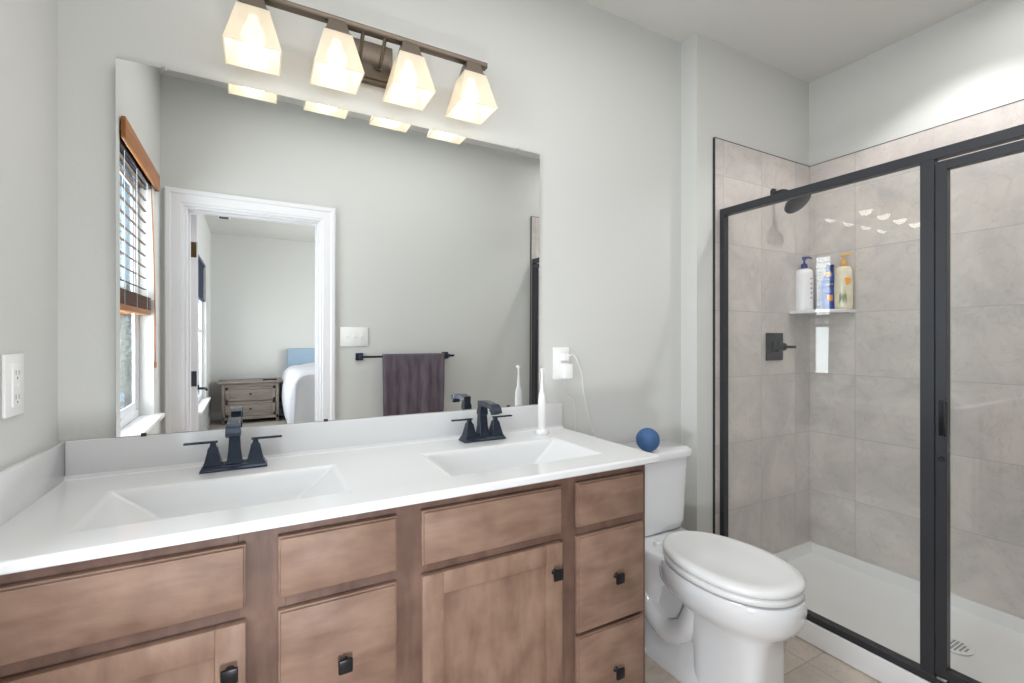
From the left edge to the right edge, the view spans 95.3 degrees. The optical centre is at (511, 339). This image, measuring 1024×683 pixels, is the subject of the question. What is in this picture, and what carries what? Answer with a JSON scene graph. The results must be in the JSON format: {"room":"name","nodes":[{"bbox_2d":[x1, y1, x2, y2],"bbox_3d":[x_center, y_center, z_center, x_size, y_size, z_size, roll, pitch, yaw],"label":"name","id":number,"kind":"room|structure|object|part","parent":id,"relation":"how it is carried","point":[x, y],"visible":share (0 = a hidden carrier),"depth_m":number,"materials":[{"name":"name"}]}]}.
{"room":"bathroom","nodes":[
{"label":"bathroom","id":0,"kind":"room"},
{"bbox_2d":[0,0,57,470],"bbox_3d":[-0.778,-0.110,0.402,0.085,2.660,1.750,0,0,-29],"label":"wall","id":1,"kind":"structure","parent":0,"point":[28,28],"depth_m":1.05,"materials":[{"name":"grey paint"}]},
{"bbox_2d":[2,354,23,418],"bbox_3d":[-1.031,0.093,0.968,0.010,0.128,0.085,0,0,-29],"label":"wall outlet","id":2,"kind":"object","parent":1,"relation":"attached to","point":[12,364],"visible":1,"depth_m":0.95,"materials":[{"name":"white plastic"}]},
{"bbox_2d":[12,363,22,406],"bbox_3d":[-1.032,0.093,0.973,0.004,0.090,0.044,0,0,-29],"label":"receptacle","id":3,"kind":"object","parent":2,"relation":"attached to","point":[17,368],"depth_m":0.97,"materials":[{"name":"white plastic"}]},
{"bbox_2d":[58,0,680,526],"bbox_3d":[-0.259,-0.110,1.737,2.403,2.660,0.100,0,0,-29],"label":"wall","id":4,"kind":"structure","parent":0,"point":[583,87],"depth_m":1.88,"materials":[{"name":"grey paint"}]},
{"bbox_2d":[64,403,563,480],"bbox_3d":[-0.466,0.308,1.551,1.524,0.100,0.030,0,0,-29],"label":"backsplash","id":5,"kind":"structure","parent":4,"relation":"attached to","point":[110,456],"depth_m":1.43,"materials":[{"name":"white stone"}]},
{"bbox_2d":[115,58,539,436],"bbox_3d":[-0.468,-0.243,1.550,1.319,1.006,0.016,0,0,-29],"label":"wall mirror","id":6,"kind":"object","parent":4,"relation":"attached to","point":[280,259],"visible":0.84,"depth_m":1.45,"materials":[{"name":"white mirror"}]},
{"bbox_2d":[222,0,497,124],"bbox_3d":[-0.442,-0.885,1.476,0.796,0.200,0.184,0,0,-29],"label":"vanity light","id":7,"kind":"object","parent":4,"relation":"attached to","point":[343,61],"visible":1,"depth_m":1.45,"materials":[{"name":"white glass"}]},
{"bbox_2d":[222,0,281,75],"bbox_3d":[-0.720,-0.867,1.298,0.138,0.164,0.138,0,0,-29],"label":"shade","id":8,"kind":"object","parent":7,"relation":"attached to","point":[250,39],"depth_m":1.27,"materials":[{"name":"white glass"}]},
{"bbox_2d":[309,17,364,94],"bbox_3d":[-0.527,-0.867,1.403,0.138,0.164,0.138,0,0,-29],"label":"shade","id":9,"kind":"object","parent":7,"relation":"attached to","point":[337,65],"depth_m":1.38,"materials":[{"name":"white glass"}]},
{"bbox_3d":[-0.479,-0.924,1.477,0.022,0.069,0.093,0,0,-29],"label":"arm","id":10,"kind":"part","parent":7,"relation":"part of","materials":[{"name":"brown metal"}]},
{"bbox_3d":[-0.420,-0.924,1.509,0.022,0.069,0.093,0,0,-29],"label":"arm","id":11,"kind":"part","parent":7,"relation":"part of","materials":[{"name":"brown metal"}]},
{"bbox_2d":[382,40,435,110],"bbox_3d":[-0.334,-0.867,1.508,0.138,0.164,0.138,0,0,-29],"label":"shade","id":12,"kind":"object","parent":7,"relation":"attached to","point":[410,84],"depth_m":1.48,"materials":[{"name":"white glass"}]},
{"bbox_2d":[445,60,497,124],"bbox_3d":[-0.141,-0.867,1.612,0.138,0.164,0.138,0,0,-29],"label":"shade","id":13,"kind":"object","parent":7,"relation":"attached to","point":[472,100],"depth_m":1.59,"materials":[{"name":"white glass"}]},
{"bbox_2d":[553,347,568,379],"bbox_3d":[0.202,0.096,1.926,0.080,0.132,0.008,0,0,-29],"label":"wall outlet","id":14,"kind":"object","parent":4,"relation":"attached to","point":[557,351],"visible":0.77,"depth_m":1.92,"materials":[{"name":"white plastic"}]},
{"bbox_2d":[558,351,564,374],"bbox_3d":[0.204,0.096,1.924,0.034,0.098,0.003,0,0,-29],"label":"receptacle","id":15,"kind":"object","parent":14,"relation":"attached to","point":[560,361],"depth_m":1.92,"materials":[{"name":"white plastic"}]},
{"bbox_2d":[560,363,574,408],"bbox_3d":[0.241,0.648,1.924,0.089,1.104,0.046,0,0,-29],"label":"charger","id":16,"kind":"object","parent":14,"relation":"attached to","point":[566,369],"visible":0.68,"depth_m":1.90,"materials":[{"name":"white plastic"}]},
{"bbox_2d":[561,353,594,436],"bbox_3d":[0.293,0.628,1.954,0.199,1.145,0.034,0,0,-30],"label":"charging cord","id":17,"kind":"object","parent":14,"relation":"attached to","point":[564,356],"visible":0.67,"depth_m":1.92,"materials":[{"name":"white plastic"}]},
{"bbox_2d":[681,32,808,533],"bbox_3d":[1.263,-0.110,2.511,1.010,2.660,0.194,0,0,-29],"label":"wall","id":18,"kind":"structure","parent":0,"point":[728,94],"depth_m":2.23,"materials":[{"name":"grey paint"}]},
{"bbox_2d":[715,138,809,553],"bbox_3d":[1.317,0.117,2.425,0.796,2.166,0.010,0,0,-29],"label":"tiled wall","id":19,"kind":"structure","parent":18,"relation":"attached to","point":[769,401],"depth_m":2.41,"materials":[{"name":"grey tile"}]},
{"bbox_2d":[766,333,795,360],"bbox_3d":[1.399,0.035,2.400,0.140,0.144,0.112,0,0,-29],"label":"shower valve","id":20,"kind":"object","parent":19,"relation":"attached to","point":[775,346],"visible":1,"depth_m":2.42,"materials":[{"name":"black metal"}]},
{"bbox_3d":[1.374,0.035,2.444,0.140,0.144,0.010,0,0,-29],"label":"valve plate","id":21,"kind":"part","parent":20,"relation":"part of","materials":[{"name":"black metal"}]},
{"bbox_3d":[1.410,0.035,2.378,0.032,0.031,0.062,0,0,-29],"label":"lever","id":22,"kind":"part","parent":20,"relation":"part of","materials":[{"name":"black metal"}]},
{"bbox_2d":[770,188,810,213],"bbox_3d":[1.414,-0.720,2.371,0.134,0.151,0.178,0,0,-29],"label":"shower head","id":23,"kind":"object","parent":19,"relation":"attached to","point":[794,205],"visible":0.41,"depth_m":2.35},
{"bbox_3d":[1.399,-0.749,2.399,0.019,0.060,0.106,0,0,-29],"label":"arm","id":24,"kind":"part","parent":23,"relation":"part of","materials":[{"name":"black metal"}]},
{"bbox_2d":[789,309,855,314],"bbox_3d":[1.630,-0.149,2.457,0.195,0.018,0.232,0,0,-29],"label":"corner shelf","id":25,"kind":"object","parent":19,"relation":"attached to","point":[813,311],"visible":1,"depth_m":2.40,"materials":[{"name":"white stone"}]},
{"bbox_2d":[795,257,812,309],"bbox_3d":[1.579,-0.304,2.523,0.084,0.290,0.057,0,0,33],"label":"pump bottle","id":26,"kind":"object","parent":25,"relation":"on","point":[803,276],"visible":0.84,"depth_m":2.50,"materials":[{"name":"white plastic"}]},
{"bbox_2d":[820,265,834,308],"bbox_3d":[1.690,-0.279,2.483,0.086,0.242,0.055,0,0,33],"label":"lotion bottle","id":27,"kind":"object","parent":25,"relation":"on","point":[827,283],"visible":0.87,"depth_m":2.47,"materials":[{"name":"blue plastic"}]},
{"bbox_2d":[834,253,852,308],"bbox_3d":[1.711,-0.303,2.410,0.082,0.288,0.055,0,0,33],"label":"pump bottle","id":28,"kind":"object","parent":25,"relation":"on","point":[843,276],"visible":0.94,"depth_m":2.39,"materials":[{"name":"yellow plastic"}]},
{"bbox_2d":[844,277,850,284],"bbox_3d":[1.709,-0.302,2.381,0.030,0.038,0.001,0,0,33],"label":"flower","id":29,"kind":"object","parent":28,"relation":"on","point":[847,279],"depth_m":2.38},
{"bbox_2d":[645,636,880,682],"bbox_3d":[0.611,1.245,1.215,3.233,0.050,1.850,0,0,-29],"label":"floor","id":30,"kind":"structure","parent":0,"point":[805,662],"depth_m":1.73,"materials":[{"name":"tile"}]},
{"bbox_2d":[0,465,644,682],"bbox_3d":[-0.361,0.799,1.300,1.504,0.841,0.566,0,0,-29],"label":"vanity cabinet","id":31,"kind":"object","parent":30,"relation":"on","point":[543,582],"visible":0.84,"depth_m":1.04,"materials":[{"name":"brown wood"}]},
{"bbox_3d":[-0.703,0.831,0.833,0.397,0.549,0.019,0,0,-29],"label":"door","id":32,"kind":"part","parent":31,"relation":"part of","materials":[{"name":"brown wood"}]},
{"bbox_3d":[-0.705,0.831,0.836,0.301,0.453,0.004,0,0,-29],"label":"door panel","id":33,"kind":"part","parent":31,"relation":"part of","materials":[{"name":"brown wood"}]},
{"bbox_3d":[-0.541,0.640,0.895,0.029,0.029,0.026,0,0,-29],"label":"knob","id":34,"kind":"part","parent":31,"relation":"part of","materials":[{"name":"black metal"}]},
{"bbox_2d":[0,403,659,574],"bbox_3d":[-0.348,0.362,1.316,1.542,0.208,0.554,0,0,-29],"label":"countertop","id":35,"kind":"structure","parent":31,"relation":"on","point":[71,501],"depth_m":1.21,"materials":[{"name":"white stone"}]},
{"bbox_2d":[183,417,281,473],"bbox_3d":[-0.750,0.284,1.260,0.236,0.143,0.152,0,0,-29],"label":"sink faucet","id":36,"kind":"object","parent":35,"relation":"on","point":[213,462],"visible":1,"depth_m":1.28,"materials":[{"name":"black metal"}]},
{"bbox_3d":[-0.842,0.279,1.263,0.078,0.005,0.013,0,0,-29],"label":"lever","id":37,"kind":"part","parent":36,"relation":"part of","materials":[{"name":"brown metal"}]},
{"bbox_3d":[-0.817,0.310,1.277,0.043,0.061,0.043,0,0,-29],"label":"handle","id":38,"kind":"part","parent":36,"relation":"part of","materials":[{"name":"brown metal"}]},
{"bbox_3d":[-0.772,0.347,1.301,0.160,0.016,0.058,0,0,-29],"label":"plate","id":39,"kind":"part","parent":36,"relation":"part of","materials":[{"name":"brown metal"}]},
{"bbox_3d":[-0.748,0.277,1.256,0.041,0.128,0.144,0,0,-29],"label":"spout","id":40,"kind":"part","parent":36,"relation":"part of","materials":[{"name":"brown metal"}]},
{"bbox_3d":[-0.728,0.310,1.325,0.043,0.061,0.043,0,0,-29],"label":"handle","id":41,"kind":"part","parent":36,"relation":"part of","materials":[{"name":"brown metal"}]},
{"bbox_3d":[-0.703,0.279,1.339,0.078,0.005,0.013,0,0,-29],"label":"lever","id":42,"kind":"part","parent":36,"relation":"part of","materials":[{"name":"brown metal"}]},
{"bbox_2d":[451,400,511,442],"bbox_3d":[-0.083,0.284,1.628,0.236,0.143,0.152,0,0,-29],"label":"sink faucet","id":43,"kind":"object","parent":35,"relation":"on","point":[482,433],"visible":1,"depth_m":1.65,"materials":[{"name":"black metal"}]},
{"bbox_3d":[-0.175,0.279,1.632,0.078,0.005,0.013,0,0,-29],"label":"lever","id":44,"kind":"part","parent":43,"relation":"part of","materials":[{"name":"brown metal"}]},
{"bbox_3d":[-0.150,0.310,1.645,0.043,0.061,0.043,0,0,-29],"label":"handle","id":45,"kind":"part","parent":43,"relation":"part of","materials":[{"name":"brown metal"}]},
{"bbox_3d":[-0.105,0.347,1.669,0.160,0.016,0.058,0,0,-29],"label":"plate","id":46,"kind":"part","parent":43,"relation":"part of","materials":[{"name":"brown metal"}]},
{"bbox_3d":[-0.081,0.277,1.624,0.041,0.128,0.144,0,0,-29],"label":"spout","id":47,"kind":"part","parent":43,"relation":"part of","materials":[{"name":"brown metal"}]},
{"bbox_3d":[-0.061,0.310,1.694,0.043,0.061,0.043,0,0,-29],"label":"handle","id":48,"kind":"part","parent":43,"relation":"part of","materials":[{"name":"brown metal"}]},
{"bbox_3d":[-0.036,0.279,1.707,0.078,0.005,0.013,0,0,-29],"label":"lever","id":49,"kind":"part","parent":43,"relation":"part of","materials":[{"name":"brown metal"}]},
{"bbox_2d":[535,368,548,434],"bbox_3d":[0.113,0.230,1.772,0.054,0.250,0.046,0,0,-29],"label":"electric toothbrush","id":50,"kind":"object","parent":35,"relation":"on","point":[541,399],"visible":1,"depth_m":1.76,"materials":[{"name":"white plastic"}]},
{"bbox_3d":[0.113,0.268,1.772,0.030,0.143,0.030,0,0,-29],"label":"handle","id":51,"kind":"part","parent":50,"relation":"part of","materials":[{"name":"white plastic"}]},
{"bbox_3d":[-0.371,0.690,1.013,0.243,0.273,0.019,0,0,-29],"label":"drawer","id":52,"kind":"part","parent":31,"relation":"part of","materials":[{"name":"brown wood"}]},
{"bbox_3d":[-0.371,0.465,1.013,0.243,0.125,0.019,0,0,-29],"label":"drawer","id":53,"kind":"part","parent":31,"relation":"part of","materials":[{"name":"brown wood"}]},
{"bbox_3d":[-0.356,0.690,0.996,0.029,0.029,0.026,0,0,-29],"label":"knob","id":54,"kind":"part","parent":31,"relation":"part of","materials":[{"name":"black metal"}]},
{"bbox_3d":[-0.039,0.830,1.193,0.395,0.551,0.019,0,0,-29],"label":"door","id":55,"kind":"part","parent":31,"relation":"part of","materials":[{"name":"brown wood"}]},
{"bbox_3d":[-0.042,0.830,1.197,0.299,0.455,0.004,0,0,-29],"label":"door panel","id":56,"kind":"part","parent":31,"relation":"part of","materials":[{"name":"brown wood"}]},
{"bbox_3d":[0.120,0.628,1.255,0.029,0.029,0.026,0,0,-29],"label":"knob","id":57,"kind":"part","parent":31,"relation":"part of","materials":[{"name":"black metal"}]},
{"bbox_3d":[0.290,0.971,1.373,0.248,0.269,0.019,0,0,-29],"label":"drawer","id":58,"kind":"part","parent":31,"relation":"part of","materials":[{"name":"brown wood"}]},
{"bbox_3d":[0.290,0.690,1.373,0.248,0.273,0.019,0,0,-29],"label":"drawer","id":59,"kind":"part","parent":31,"relation":"part of","materials":[{"name":"brown wood"}]},
{"bbox_3d":[0.290,0.465,1.373,0.248,0.125,0.019,0,0,-29],"label":"drawer","id":60,"kind":"part","parent":31,"relation":"part of","materials":[{"name":"brown wood"}]},
{"bbox_3d":[0.310,0.965,1.358,0.029,0.029,0.026,0,0,-29],"label":"knob","id":61,"kind":"part","parent":31,"relation":"part of","materials":[{"name":"black metal"}]},
{"bbox_3d":[0.310,0.690,1.358,0.029,0.029,0.026,0,0,-29],"label":"knob","id":62,"kind":"part","parent":31,"relation":"part of","materials":[{"name":"black metal"}]},
{"bbox_2d":[618,439,806,682],"bbox_3d":[0.685,0.837,1.744,0.396,0.767,0.760,0,0,-29],"label":"toilet","id":63,"kind":"object","parent":30,"relation":"on","point":[719,608],"visible":0.81,"depth_m":1.60,"materials":[{"name":"white ceramic"}]},
{"bbox_2d":[636,428,659,451],"bbox_3d":[0.552,0.406,1.900,0.095,0.095,0.095,0,0,-29],"label":"ball","id":64,"kind":"object","parent":63,"relation":"on","point":[647,439],"visible":1,"depth_m":1.87,"materials":[{"name":"blue plastic"}]},
{"bbox_3d":[0.557,0.472,1.980,0.396,0.038,0.224,0,0,-29],"label":"tank lid","id":65,"kind":"part","parent":63,"relation":"part of","materials":[{"name":"white ceramic"}]},
{"bbox_3d":[0.554,0.645,1.985,0.368,0.307,0.202,0,0,-29],"label":"tank","id":66,"kind":"part","parent":63,"relation":"part of","materials":[{"name":"white ceramic"}]},
{"bbox_3d":[0.750,1.018,1.640,0.350,0.404,0.515,0,0,-29],"label":"bowl","id":67,"kind":"part","parent":63,"relation":"part of","materials":[{"name":"white ceramic"}]},
{"bbox_3d":[0.755,0.801,1.640,0.352,0.022,0.484,0,0,-29],"label":"seat","id":68,"kind":"part","parent":63,"relation":"part of","materials":[{"name":"white plastic"}]},
{"bbox_3d":[0.755,0.772,1.639,0.354,0.027,0.487,0,0,-29],"label":"seat lid","id":69,"kind":"part","parent":63,"relation":"part of","materials":[{"name":"white plastic"}]},
{"bbox_2d":[774,541,1023,682],"bbox_3d":[1.688,1.171,1.758,0.762,0.098,1.515,0,0,-29],"label":"shower pan","id":70,"kind":"object","parent":30,"relation":"on","point":[881,605],"visible":0.69,"depth_m":1.95,"materials":[{"name":"white plastic"}]},
{"bbox_2d":[720,124,1023,682],"bbox_3d":[1.361,0.251,1.581,0.064,1.756,1.513,0,0,-29],"label":"shower door frame","id":71,"kind":"structure","parent":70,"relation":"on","point":[934,666],"depth_m":1.54,"materials":[{"name":"black metal"}]},
{"bbox_3d":[1.390,0.256,1.556,0.032,1.697,0.038,0,0,-29],"label":"post","id":72,"kind":"part","parent":71,"relation":"part of","materials":[{"name":"black metal"}]},
{"bbox_3d":[1.383,0.253,1.501,0.027,0.115,0.026,0,0,-29],"label":"door pull","id":73,"kind":"part","parent":71,"relation":"part of","materials":[{"name":"black metal"}]},
{"bbox_3d":[1.556,0.256,1.240,0.028,1.672,0.668,0,0,-29],"label":"door frame","id":74,"kind":"part","parent":71,"relation":"part of","materials":[{"name":"black metal"}]},
{"bbox_2d":[581,0,985,82],"bbox_3d":[0.603,-1.465,1.210,3.413,0.050,1.850,0,0,-29],"label":"ceiling","id":75,"kind":"structure","parent":0,"point":[808,41],"depth_m":2.11,"materials":[{"name":"white paint"}]},
{"bbox_2d":[809,0,1023,165],"bbox_3d":[2.104,-0.110,1.916,0.100,2.660,1.656,0,0,-29],"label":"wall","id":76,"kind":"structure","parent":0,"point":[970,62],"depth_m":2.17,"materials":[{"name":"grey paint"}]},
{"bbox_2d":[810,100,1023,618],"bbox_3d":[2.027,0.117,1.942,0.010,2.166,1.515,0,0,-29],"label":"tiled wall","id":77,"kind":"structure","parent":76,"relation":"attached to","point":[865,363],"depth_m":2.20,"materials":[{"name":"grey tile"}]},
{"bbox_2d":[713,99,1023,533],"bbox_3d":[1.680,0.081,1.754,0.800,2.099,1.536,0,0,-29],"label":"trim","id":78,"kind":"structure","parent":77,"relation":"attached to","point":[1022,99],"depth_m":2.23,"materials":[{"name":"black metal"}]}
]}

